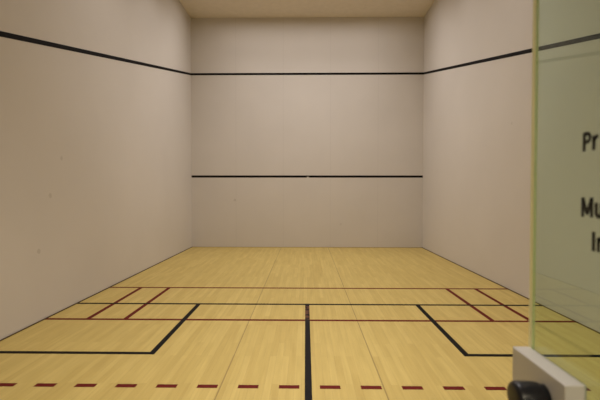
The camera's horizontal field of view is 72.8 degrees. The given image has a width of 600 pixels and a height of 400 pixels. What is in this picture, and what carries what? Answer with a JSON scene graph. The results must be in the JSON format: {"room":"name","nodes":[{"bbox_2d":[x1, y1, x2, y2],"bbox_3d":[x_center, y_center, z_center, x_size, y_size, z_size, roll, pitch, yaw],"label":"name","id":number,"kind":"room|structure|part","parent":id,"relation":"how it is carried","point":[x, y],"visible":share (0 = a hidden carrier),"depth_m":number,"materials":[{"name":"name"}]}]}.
{"room":"sports hall","nodes":[
{"label":"sports hall","id":0,"kind":"room"},
{"bbox_2d":[0,0,191,339],"bbox_3d":[-3.020,-1.648,5.281,0.152,6.030,11.244,0,1,1],"label":"wall","id":1,"kind":"structure","parent":0,"point":[96,158],"depth_m":5.66,"materials":[{"name":"paint"}]},
{"bbox_2d":[0,247,190,340],"bbox_3d":[-2.943,1.363,5.269,0.012,0.010,11.094,0,1,1],"label":"baseboard","id":2,"kind":"structure","parent":1,"relation":"attached to","point":[190,247],"depth_m":5.34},
{"bbox_2d":[0,247,599,399],"bbox_3d":[0.098,1.430,5.228,6.396,0.122,11.394,0,1,1],"label":"floor","id":3,"kind":"structure","parent":0,"point":[200,323],"depth_m":4.13,"materials":[{"name":"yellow wood"}]},
{"bbox_2d":[179,0,434,17],"bbox_3d":[0.103,-4.718,5.097,6.396,0.120,11.394,0,1,1],"label":"ceiling","id":4,"kind":"structure","parent":0,"point":[194,8],"depth_m":10.12,"materials":[{"name":"paint"}]},
{"bbox_2d":[191,17,423,246],"bbox_3d":[0.180,-1.762,10.782,6.096,6.030,0.152,0,1,1],"label":"wall","id":5,"kind":"structure","parent":0,"point":[306,131],"depth_m":10.71,"materials":[{"name":"paint"}]},
{"bbox_2d":[338,247,421,247],"bbox_3d":[0.177,1.250,10.767,6.072,0.008,0.008,0,1,1],"label":"baseboard","id":6,"kind":"structure","parent":5,"relation":"attached to","point":[338,247],"depth_m":10.74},
{"bbox_2d":[422,0,599,331],"bbox_3d":[3.224,-1.641,5.193,0.152,6.030,11.244,0,1,1],"label":"wall","id":7,"kind":"structure","parent":0,"point":[477,87],"depth_m":6.00,"materials":[{"name":"paint"}]},
{"bbox_2d":[422,247,599,333],"bbox_3d":[3.140,1.369,5.183,0.012,0.010,11.094,0,1,1],"label":"baseboard","id":8,"kind":"structure","parent":7,"relation":"attached to","point":[422,247],"depth_m":5.66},
{"bbox_3d":[0.021,-1.524,-0.458,6.396,6.030,0.150,0,1,1],"label":"wall","id":9,"kind":"structure","parent":0,"visible":0},
{"bbox_2d":[507,0,599,399],"bbox_3d":[0.546,0.404,0.380,0.122,2.140,1.418,0,1,1],"label":"door","id":10,"kind":"structure","parent":9,"relation":"in","point":[535,377],"depth_m":1.01,"materials":[{"name":"green"}]},
{"bbox_3d":[0.529,0.458,0.943,0.073,0.073,0.073,0,1,1],"label":"door knob","id":11,"kind":"part","parent":10,"relation":"part of","materials":[{"name":"black plastic"}]}
]}

